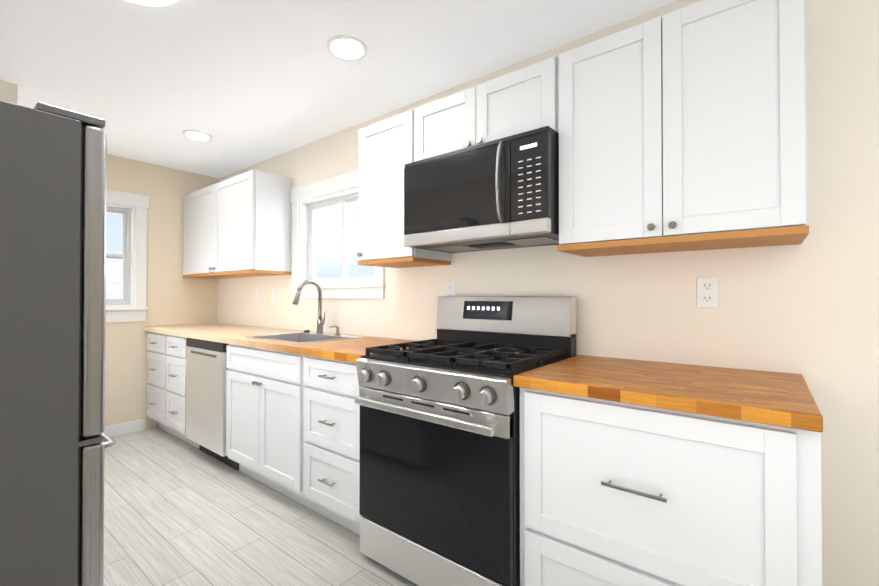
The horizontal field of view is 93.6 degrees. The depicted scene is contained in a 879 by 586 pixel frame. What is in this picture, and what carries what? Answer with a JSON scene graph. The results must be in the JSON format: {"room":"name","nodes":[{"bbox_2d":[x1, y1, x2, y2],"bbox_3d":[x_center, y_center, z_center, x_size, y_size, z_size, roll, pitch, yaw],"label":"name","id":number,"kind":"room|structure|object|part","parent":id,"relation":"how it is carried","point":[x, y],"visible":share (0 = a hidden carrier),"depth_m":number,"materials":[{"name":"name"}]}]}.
{"room":"kitchen","nodes":[
{"label":"kitchen","id":0,"kind":"room"},
{"bbox_2d":[0,80,17,104],"bbox_3d":[-3.072,0.014,2.294,1.030,2.390,0.900,0,-1,38],"label":"wall","id":1,"kind":"structure","parent":0,"point":[9,92],"depth_m":2.31,"materials":[{"name":"beige paint"}]},
{"bbox_2d":[105,154,218,429],"bbox_3d":[-3.056,0.022,3.267,0.150,2.390,2.450,0,-1,38],"label":"wall","id":2,"kind":"structure","parent":0,"point":[174,296],"depth_m":3.74,"materials":[{"name":"beige paint"}]},
{"bbox_2d":[104,419,144,437],"bbox_3d":[-2.899,1.168,3.322,0.017,0.100,0.905,0,-1,38],"label":"baseboard","id":3,"kind":"structure","parent":2,"relation":"attached to","point":[111,431],"depth_m":3.55,"materials":[{"name":"white wood"}]},
{"bbox_2d":[106,189,148,322],"bbox_3d":[-2.933,-0.312,3.371,0.170,1.120,0.920,0,-1,38],"label":"window","id":4,"kind":"structure","parent":2,"relation":"in","point":[131,208],"depth_m":3.63,"materials":[{"name":"white wood"}]},
{"bbox_2d":[103,427,417,585],"bbox_3d":[-0.581,1.250,1.308,6.450,0.100,2.750,0,-1,38],"label":"floor","id":5,"kind":"structure","parent":0,"point":[178,512],"depth_m":2.10,"materials":[{"name":"tile"}]},
{"bbox_2d":[0,100,114,585],"bbox_3d":[-1.731,0.300,1.406,0.912,1.799,0.868,0,-1,38],"label":"fridge","id":6,"kind":"object","parent":5,"relation":"on","point":[40,174],"depth_m":1.31,"materials":[{"name":"grey metal"}]},
{"bbox_3d":[-1.504,0.293,1.693,0.910,1.720,0.137,0,-1,38],"label":"fridge door","id":7,"kind":"part","parent":6,"relation":"part of","materials":[{"name":"silver metal"}]},
{"bbox_2d":[147,332,177,437],"bbox_3d":[-2.259,0.781,3.773,0.458,0.881,0.652,0,-1,38],"label":"drawers","id":8,"kind":"object","parent":5,"relation":"on","point":[157,354],"visible":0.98,"depth_m":3.54,"materials":[{"name":"white wood"}]},
{"bbox_2d":[166,335,198,448],"bbox_3d":[-1.913,0.779,3.501,0.417,0.881,0.652,0,-1,38],"label":"drawers","id":9,"kind":"object","parent":5,"relation":"on","point":[176,387],"visible":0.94,"depth_m":3.27,"materials":[{"name":"white wood"}]},
{"bbox_2d":[186,338,238,469],"bbox_3d":[-1.497,0.778,3.176,0.611,0.877,0.614,0,-1,38],"label":"dishwasher","id":10,"kind":"object","parent":5,"relation":"on","point":[206,367],"visible":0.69,"depth_m":2.91,"materials":[{"name":"silver metal"}]},
{"bbox_2d":[226,344,316,511],"bbox_3d":[-0.900,0.772,2.710,0.877,0.881,0.641,0,-1,38],"label":"base cabinet","id":11,"kind":"object","parent":5,"relation":"on","point":[265,441],"visible":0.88,"depth_m":2.44,"materials":[{"name":"white wood"}]},
{"bbox_2d":[144,280,415,362],"bbox_3d":[-1.298,0.198,3.032,2.894,0.581,0.636,0,-1,38],"label":"countertop","id":12,"kind":"structure","parent":11,"relation":"on","point":[320,343],"depth_m":2.79,"materials":[{"name":"brown wood"}]},
{"bbox_2d":[246,332,362,343],"bbox_3d":[-0.890,0.387,2.718,0.630,0.198,0.480,0,-1,38],"label":"sink","id":13,"kind":"object","parent":12,"relation":"in","point":[300,337],"depth_m":2.87,"materials":[{"name":"silver metal"}]},
{"bbox_2d":[292,280,325,333],"bbox_3d":[-0.899,0.098,2.865,0.089,0.383,0.244,0,-1,38],"label":"faucet","id":14,"kind":"object","parent":12,"relation":"on","point":[320,322],"depth_m":2.93,"materials":[{"name":"silver metal"}]},
{"bbox_2d":[304,326,340,334],"bbox_3d":[-0.853,0.257,2.921,0.401,0.066,0.086,0,-1,38],"label":"soap dispenser","id":15,"kind":"object","parent":12,"relation":"on","point":[319,328],"depth_m":2.93,"materials":[{"name":"silver metal"}]},
{"bbox_2d":[303,355,360,534],"bbox_3d":[-0.363,0.768,2.281,0.492,0.881,0.652,0,-1,38],"label":"drawers","id":16,"kind":"object","parent":5,"relation":"on","point":[331,478],"visible":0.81,"depth_m":2.05,"materials":[{"name":"white wood"}]},
{"bbox_2d":[355,339,567,585],"bbox_3d":[0.110,0.726,1.851,0.766,0.955,0.690,0,-1,38],"label":"range","id":17,"kind":"object","parent":5,"relation":"on","point":[516,441],"depth_m":1.59,"materials":[{"name":"black glass"}]},
{"bbox_3d":[-0.071,0.730,1.621,0.766,0.876,0.104,0,-1,38],"label":"front of the kitchen range","id":18,"kind":"part","parent":17,"relation":"part of","materials":[{"name":"black glass"}]},
{"bbox_3d":[0.112,0.268,1.857,0.738,0.039,0.515,0,-1,38],"label":"range top","id":19,"kind":"part","parent":17,"relation":"part of","materials":[{"name":"black metal"}]},
{"bbox_2d":[436,296,576,357],"bbox_3d":[0.308,0.160,2.108,0.766,0.285,0.099,0,-1,38],"label":"control panel","id":20,"kind":"object","parent":17,"relation":"attached to","point":[543,321],"visible":0.96,"depth_m":2.03,"materials":[{"name":"silver metal"}]},
{"bbox_2d":[520,387,821,585],"bbox_3d":[0.749,0.760,1.406,0.772,0.881,0.652,0,-1,38],"label":"base cabinet","id":21,"kind":"object","parent":5,"relation":"on","point":[612,493],"visible":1,"depth_m":1.15,"materials":[{"name":"white wood"}]},
{"bbox_2d":[513,355,822,431],"bbox_3d":[0.752,0.300,1.417,0.777,0.038,0.636,0,-1,38],"label":"countertop","id":22,"kind":"structure","parent":21,"relation":"on","point":[775,398],"depth_m":1.25,"materials":[{"name":"brown wood"}]},
{"bbox_2d":[0,0,675,177],"bbox_3d":[-0.581,-1.240,1.331,6.450,0.100,2.750,0,-1,38],"label":"ceiling","id":23,"kind":"structure","parent":0,"point":[245,83],"depth_m":2.09,"materials":[{"name":"white paint"}]},
{"bbox_2d":[129,0,175,5],"bbox_3d":[-1.144,-1.177,1.519,0.330,0.022,0.330,0,-1,38],"label":"recessed light","id":24,"kind":"object","parent":23,"relation":"in","point":[156,2],"visible":0.95,"depth_m":1.66,"materials":[{"name":"white plastic"}]},
{"bbox_2d":[183,130,211,140],"bbox_3d":[-1.800,-1.169,3.072,0.190,0.011,0.190,0,-1,38],"label":"recessed light","id":25,"kind":"object","parent":23,"relation":"in","point":[197,135],"visible":0.98,"depth_m":3.05,"materials":[{"name":"white plastic"}]},
{"bbox_2d":[327,35,366,60],"bbox_3d":[-0.446,-1.179,1.994,0.190,0.011,0.190,0,-1,38],"label":"recessed light","id":26,"kind":"object","parent":23,"relation":"in","point":[344,47],"visible":1,"depth_m":1.98,"materials":[{"name":"white plastic"}]},
{"bbox_2d":[218,0,878,585],"bbox_3d":[0.223,0.014,2.341,6.450,2.390,0.150,0,-1,38],"label":"wall","id":27,"kind":"structure","parent":0,"point":[808,308],"depth_m":1.48,"materials":[{"name":"beige paint"}]},
{"bbox_2d":[183,187,214,276],"bbox_3d":[-2.057,-0.551,3.833,0.716,0.762,0.327,0,-1,38],"label":"upper cabinet","id":28,"kind":"object","parent":27,"relation":"attached to","point":[194,203],"depth_m":3.77,"materials":[{"name":"white wood"}]},
{"bbox_2d":[207,169,291,276],"bbox_3d":[-1.587,-0.554,3.463,0.716,0.762,0.327,0,-1,38],"label":"upper cabinet","id":29,"kind":"object","parent":27,"relation":"attached to","point":[238,226],"depth_m":3.28,"materials":[{"name":"white wood"}]},
{"bbox_2d":[256,289,259,301],"bbox_3d":[-1.627,0.026,3.693,0.072,0.117,0.012,0,-1,38],"label":"light switch","id":30,"kind":"object","parent":27,"relation":"attached to","point":[257,295],"visible":1,"depth_m":3.69,"materials":[{"name":"white plastic"}]},
{"bbox_2d":[271,289,275,302],"bbox_3d":[-1.419,0.025,3.529,0.072,0.117,0.012,0,-1,38],"label":"light switch","id":31,"kind":"object","parent":27,"relation":"attached to","point":[273,295],"visible":1,"depth_m":3.52,"materials":[{"name":"white plastic"}]},
{"bbox_2d":[289,169,384,298],"bbox_3d":[-0.745,-0.404,3.071,1.080,0.890,0.157,0,-1,38],"label":"window","id":32,"kind":"structure","parent":27,"relation":"in","point":[306,201],"depth_m":3.15,"materials":[{"name":"white wood"}]},
{"bbox_2d":[357,110,450,267],"bbox_3d":[-0.210,-0.553,2.363,0.425,0.784,0.351,0,-1,38],"label":"upper cabinet","id":33,"kind":"object","parent":27,"relation":"attached to","point":[386,150],"visible":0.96,"depth_m":2.25,"materials":[{"name":"white wood"}]},
{"bbox_2d":[446,282,455,295],"bbox_3d":[0.064,-0.006,2.365,0.072,0.117,0.008,0,-1,38],"label":"electrical outlet","id":34,"kind":"object","parent":27,"relation":"attached to","point":[450,288],"visible":0.71,"depth_m":2.36,"materials":[{"name":"white plastic"}]},
{"bbox_2d":[414,56,558,161],"bbox_3d":[0.259,-0.796,1.997,0.761,0.303,0.351,0,-1,38],"label":"upper cabinet","id":35,"kind":"object","parent":27,"relation":"attached to","point":[524,99],"visible":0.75,"depth_m":1.83,"materials":[{"name":"white wood"}]},
{"bbox_2d":[404,126,558,252],"bbox_3d":[0.227,-0.434,1.953,0.756,0.414,0.454,0,-1,38],"label":"microwave","id":36,"kind":"object","parent":35,"relation":"attached to","point":[545,239],"depth_m":1.77,"materials":[{"name":"black glass"}]},
{"bbox_3d":[0.112,-0.438,1.807,0.756,0.410,0.082,0,-1,38],"label":"front of the mounted microwave","id":37,"kind":"part","parent":36,"relation":"part of","materials":[{"name":"black glass"}]},
{"bbox_2d":[557,0,808,256],"bbox_3d":[0.853,-0.560,1.527,0.745,0.784,0.351,0,-1,38],"label":"upper cabinet","id":38,"kind":"object","parent":27,"relation":"attached to","point":[684,128],"visible":1,"depth_m":1.37,"materials":[{"name":"white wood"}]},
{"bbox_2d":[697,277,718,307],"bbox_3d":[1.038,-0.003,1.599,0.072,0.117,0.008,0,-1,38],"label":"electrical outlet","id":39,"kind":"object","parent":27,"relation":"attached to","point":[707,291],"visible":1,"depth_m":1.60,"materials":[{"name":"white plastic"}]},
{"label":"outside","id":40,"kind":"structure","parent":0,"visible":0},
{"bbox_2d":[106,213,121,298],"bbox_3d":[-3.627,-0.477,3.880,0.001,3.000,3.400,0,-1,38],"label":"view","id":41,"kind":"structure","parent":40,"point":[116,249],"depth_m":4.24,"materials":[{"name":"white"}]},
{"bbox_2d":[315,202,373,278],"bbox_3d":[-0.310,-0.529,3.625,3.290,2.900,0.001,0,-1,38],"label":"view","id":42,"kind":"structure","parent":40,"point":[353,226],"depth_m":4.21,"materials":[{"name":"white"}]}
]}

